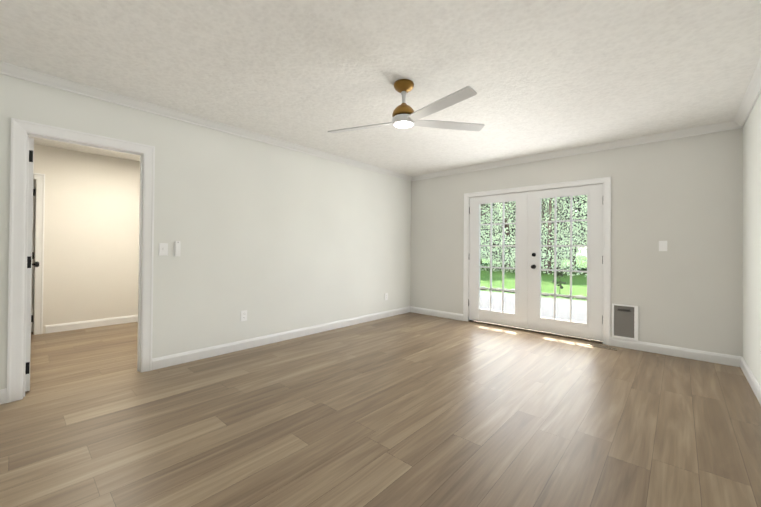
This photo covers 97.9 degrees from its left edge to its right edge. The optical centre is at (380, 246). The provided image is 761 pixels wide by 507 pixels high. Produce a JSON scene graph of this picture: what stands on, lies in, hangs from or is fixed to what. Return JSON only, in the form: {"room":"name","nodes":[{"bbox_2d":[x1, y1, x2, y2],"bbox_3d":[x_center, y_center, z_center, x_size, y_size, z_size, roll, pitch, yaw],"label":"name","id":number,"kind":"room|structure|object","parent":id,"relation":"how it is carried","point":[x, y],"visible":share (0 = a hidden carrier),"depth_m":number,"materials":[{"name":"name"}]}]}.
{"room":"empty living room","nodes":[
{"label":"empty living room","id":0,"kind":"room"},
{"bbox_2d":[33,144,139,333],"bbox_3d":[-4.045,-0.083,4.747,0.120,2.440,3.540,0,-1,42],"label":"wall","id":1,"kind":"structure","parent":0,"point":[91,241],"depth_m":4.60,"materials":[{"name":"paint"}]},
{"bbox_2d":[31,181,35,331],"bbox_3d":[-4.787,0.134,4.545,0.724,1.966,0.163,0,-1,42],"label":"hall door","id":2,"kind":"structure","parent":1,"relation":"in","point":[33,257],"depth_m":4.32,"materials":[{"name":"paint"}]},
{"bbox_2d":[33,173,44,334],"bbox_3d":[-4.675,0.092,4.036,0.142,2.068,0.803,0,-1,42],"label":"door frame","id":3,"kind":"structure","parent":1,"relation":"attached to","point":[39,251],"depth_m":4.26,"materials":[{"name":"paint"}]},
{"bbox_2d":[45,315,137,332],"bbox_3d":[-3.597,1.092,5.147,0.015,0.103,2.260,0,-1,42],"label":"baseboard","id":4,"kind":"structure","parent":1,"relation":"attached to","point":[133,318],"depth_m":4.63,"materials":[{"name":"paint"}]},
{"bbox_2d":[0,74,410,389],"bbox_3d":[-1.445,-0.067,3.898,0.120,2.440,5.820,0,-1,42],"label":"wall","id":5,"kind":"structure","parent":0,"point":[272,239],"depth_m":3.69,"materials":[{"name":"paint"}]},
{"bbox_2d":[0,388,6,403],"bbox_3d":[-2.978,1.076,2.098,0.015,0.103,0.818,0,-1,42],"label":"baseboard","id":6,"kind":"structure","parent":5,"relation":"attached to","point":[3,392],"depth_m":2.38,"materials":[{"name":"paint"}]},
{"bbox_2d":[25,138,38,390],"bbox_3d":[-2.991,0.137,2.808,0.729,1.966,0.163,0,-1,42],"label":"interior door","id":7,"kind":"structure","parent":5,"relation":"in","point":[29,263],"depth_m":2.58,"materials":[{"name":"paint"}]},
{"bbox_2d":[6,118,154,402],"bbox_3d":[-2.451,0.103,2.782,0.158,2.067,0.889,0,-1,42],"label":"door frame","id":8,"kind":"structure","parent":5,"relation":"attached to","point":[22,131],"depth_m":2.50,"materials":[{"name":"paint"}]},
{"bbox_2d":[159,243,167,255],"bbox_3d":[-2.048,0.028,3.128,0.018,0.116,0.072,0,-1,42],"label":"light switch","id":9,"kind":"object","parent":5,"relation":"attached to","point":[163,249],"visible":1,"depth_m":3.13,"materials":[{"name":"plastic"}]},
{"bbox_2d":[174,241,180,255],"bbox_3d":[-1.967,0.022,3.213,0.024,0.148,0.052,0,-1,42],"label":"switch","id":10,"kind":"object","parent":5,"relation":"attached to","point":[177,246],"visible":1,"depth_m":3.20,"materials":[{"name":"plastic"}]},
{"bbox_2d":[0,61,411,180],"bbox_3d":[-1.325,-1.251,3.889,0.066,0.070,5.700,0,-1,42],"label":"crown molding","id":11,"kind":"structure","parent":5,"relation":"attached to","point":[7,69],"depth_m":3.10,"materials":[{"name":"paint"}]},
{"bbox_2d":[241,310,246,320],"bbox_3d":[-1.528,0.775,3.712,0.010,0.116,0.072,0,-1,42],"label":"electrical outlet","id":12,"kind":"object","parent":5,"relation":"attached to","point":[244,315],"visible":1,"depth_m":3.71,"materials":[{"name":"plastic"}]},
{"bbox_2d":[152,306,411,369],"bbox_3d":[-0.783,1.112,4.534,0.015,0.103,3.964,0,-1,42],"label":"baseboard","id":13,"kind":"structure","parent":5,"relation":"attached to","point":[217,350],"depth_m":3.86,"materials":[{"name":"paint"}]},
{"bbox_2d":[0,312,760,506],"bbox_3d":[-1.549,1.203,3.987,8.810,0.100,5.840,0,-1,42],"label":"floor","id":14,"kind":"structure","parent":0,"point":[410,409],"depth_m":2.14,"materials":[{"name":"plastic"}]},
{"bbox_2d":[587,343,618,350],"bbox_3d":[2.625,1.186,3.922,0.300,0.006,0.120,0,-1,42],"label":"floor vent","id":15,"kind":"object","parent":14,"relation":"in","point":[602,346],"visible":0.98,"depth_m":3.92,"materials":[{"name":"metal"}]},
{"bbox_2d":[0,0,760,175],"bbox_3d":[-1.467,-1.336,4.072,8.810,0.100,6.020,0,-1,42],"label":"ceiling","id":16,"kind":"structure","parent":0,"point":[542,76],"depth_m":2.34,"materials":[{"name":"white paint"}]},
{"bbox_2d":[328,79,484,132],"bbox_3d":[0.285,-1.114,2.707,1.299,0.332,0.816,0,-1,42],"label":"ceiling fan","id":17,"kind":"object","parent":16,"relation":"hanging from","point":[404,115],"visible":1,"depth_m":2.56,"materials":[{"name":"gold metal"}]},
{"bbox_2d":[410,128,742,356],"bbox_3d":[2.134,-0.029,4.726,4.330,2.440,0.200,0,-1,42],"label":"wall","id":18,"kind":"structure","parent":0,"point":[683,197],"depth_m":3.72,"materials":[{"name":"paint"}]},
{"bbox_2d":[412,306,462,320],"bbox_3d":[0.936,1.135,5.642,1.045,0.103,0.015,0,-1,42],"label":"baseboard","id":19,"kind":"structure","parent":18,"relation":"attached to","point":[450,315],"depth_m":5.60,"materials":[{"name":"paint"}]},
{"bbox_2d":[468,192,526,328],"bbox_3d":[1.747,0.194,4.980,0.897,1.935,0.061,0,-1,42],"label":"french door","id":20,"kind":"structure","parent":18,"relation":"in","point":[517,318],"depth_m":4.93,"materials":[{"name":"paint"}]},
{"bbox_2d":[468,320,602,343],"bbox_3d":[2.139,1.179,4.746,1.785,0.024,0.256,0,-1,42],"label":"french door sill","id":21,"kind":"structure","parent":18,"relation":"attached to","point":[566,336],"depth_m":4.55,"materials":[{"name":"brown metal"}]},
{"bbox_2d":[463,177,610,344],"bbox_3d":[2.127,0.174,4.729,1.945,2.033,0.239,0,-1,42],"label":"door frame","id":22,"kind":"structure","parent":18,"relation":"attached to","point":[605,182],"depth_m":4.12,"materials":[{"name":"paint"}]},
{"bbox_2d":[526,184,602,340],"bbox_3d":[2.409,0.195,4.380,0.911,1.935,0.156,0,-1,42],"label":"french door","id":23,"kind":"structure","parent":18,"relation":"in","point":[592,328],"depth_m":4.32,"materials":[{"name":"paint"}]},
{"bbox_2d":[412,121,732,180],"bbox_3d":[2.063,-1.216,4.628,3.930,0.070,0.066,0,-1,42],"label":"crown molding","id":24,"kind":"structure","parent":18,"relation":"attached to","point":[724,126],"depth_m":4.10,"materials":[{"name":"paint"}]},
{"bbox_2d":[612,303,637,340],"bbox_3d":[2.880,0.886,3.905,0.250,0.400,0.060,0,-1,42],"label":"pet door","id":25,"kind":"structure","parent":18,"relation":"in","point":[624,321],"depth_m":3.89,"materials":[{"name":"plastic"}]},
{"bbox_2d":[659,241,666,250],"bbox_3d":[3.138,-0.005,3.681,0.072,0.116,0.009,0,-1,42],"label":"light switch","id":26,"kind":"object","parent":18,"relation":"attached to","point":[662,245],"visible":1,"depth_m":3.68,"materials":[{"name":"plastic"}]},
{"bbox_2d":[610,337,735,365],"bbox_3d":[3.162,1.140,3.636,1.060,0.103,0.015,0,-1,42],"label":"baseboard","id":27,"kind":"structure","parent":18,"relation":"attached to","point":[719,358],"depth_m":3.59,"materials":[{"name":"paint"}]},
{"bbox_2d":[743,93,760,386],"bbox_3d":[1.683,-0.059,1.080,0.120,2.440,5.820,0,-1,42],"label":"wall","id":28,"kind":"structure","parent":0,"point":[752,242],"depth_m":2.84,"materials":[{"name":"paint"}]},
{"bbox_2d":[732,57,760,128],"bbox_3d":[1.664,-1.244,1.196,0.066,0.070,5.700,0,-1,42],"label":"crown molding","id":29,"kind":"structure","parent":28,"relation":"attached to","point":[751,95],"depth_m":2.75,"materials":[{"name":"paint"}]},
{"bbox_2d":[736,356,760,404],"bbox_3d":[1.663,1.110,1.162,0.015,0.103,5.700,0,-1,42],"label":"baseboard","id":30,"kind":"structure","parent":28,"relation":"attached to","point":[740,362],"depth_m":2.85,"materials":[{"name":"paint"}]},
{"label":"outside","id":31,"kind":"structure","parent":0,"visible":0},
{"bbox_2d":[480,256,586,322],"bbox_3d":[29.122,1.920,37.738,120.000,0.200,84.900,0,-1,42],"label":"lawn","id":32,"kind":"structure","parent":31,"point":[562,306],"depth_m":10.21,"materials":[{"name":"green plant"}]},
{"bbox_2d":[481,202,501,256],"bbox_3d":[5.208,-3.341,22.273,6.530,9.789,7.098,0,-1,42],"label":"tree","id":33,"kind":"object","parent":32,"relation":"on","point":[489,237],"depth_m":19.24,"materials":[{"name":"green plant"}]},
{"bbox_2d":[481,204,514,226],"bbox_3d":[7.660,-3.592,27.720,7.524,10.409,6.270,0,-1,42],"label":"tree","id":34,"kind":"object","parent":32,"relation":"on","point":[488,214],"depth_m":25.37,"materials":[{"name":"green plant"}]},
{"bbox_2d":[480,203,515,265],"bbox_3d":[7.546,-3.880,25.218,6.740,10.947,8.531,0,-1,42],"label":"tree","id":35,"kind":"object","parent":32,"relation":"on","point":[494,230],"depth_m":24.08,"materials":[{"name":"green plant"}]},
{"bbox_2d":[481,201,515,269],"bbox_3d":[8.557,-3.506,21.752,5.792,10.180,6.190,0,-1,42],"label":"tree","id":36,"kind":"object","parent":32,"relation":"on","point":[508,206],"depth_m":21.81,"materials":[{"name":"green plant"}]},
{"bbox_2d":[480,286,586,299],"bbox_3d":[5.567,1.361,8.744,12.212,0.172,0.351,0,-1,42],"label":"edging","id":37,"kind":"object","parent":32,"relation":"on","point":[541,294],"depth_m":9.39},
{"bbox_2d":[480,234,586,276],"bbox_3d":[8.404,0.556,18.093,25.823,2.762,4.016,0,-1,42],"label":"hedge","id":38,"kind":"object","parent":32,"relation":"on","point":[545,254],"depth_m":17.73,"materials":[{"name":"green plant"}]},
{"bbox_2d":[481,195,586,273],"bbox_3d":[9.694,-2.493,18.794,8.727,8.472,8.180,0,-1,42],"label":"tree","id":39,"kind":"object","parent":32,"relation":"on","point":[550,227],"depth_m":18.69,"materials":[{"name":"green plant"}]},
{"bbox_2d":[511,196,577,267],"bbox_3d":[12.068,-3.763,24.678,6.724,10.791,7.448,0,-1,42],"label":"tree","id":40,"kind":"object","parent":32,"relation":"on","point":[544,209],"depth_m":24.34,"materials":[{"name":"green plant"}]},
{"bbox_2d":[514,195,586,268],"bbox_3d":[12.684,-4.964,23.096,7.063,13.178,7.081,0,-1,42],"label":"tree","id":41,"kind":"object","parent":32,"relation":"on","point":[567,202],"depth_m":21.60,"materials":[{"name":"green plant"}]},
{"bbox_2d":[546,204,569,232],"bbox_3d":[15.886,-4.964,24.564,8.101,13.265,7.473,0,-1,42],"label":"tree","id":42,"kind":"object","parent":32,"relation":"on","point":[562,222],"depth_m":23.45,"materials":[{"name":"green plant"}]},
{"bbox_2d":[552,271,567,293],"bbox_3d":[5.295,1.045,9.801,0.448,0.779,0.339,0,-1,42],"label":"sapling","id":43,"kind":"object","parent":32,"relation":"on","point":[560,282],"depth_m":9.81,"materials":[{"name":"green plant"}]},
{"bbox_2d":[545,204,580,266],"bbox_3d":[15.941,-5.028,26.256,7.274,13.413,7.965,0,-1,42],"label":"tree","id":44,"kind":"object","parent":32,"relation":"on","point":[576,253],"depth_m":26.20,"materials":[{"name":"green plant"}]},
{"bbox_2d":[542,195,586,244],"bbox_3d":[13.060,-3.116,17.863,7.819,9.423,8.611,0,-1,42],"label":"tree","id":45,"kind":"object","parent":32,"relation":"on","point":[579,208],"depth_m":18.69,"materials":[{"name":"green plant"}]}
]}

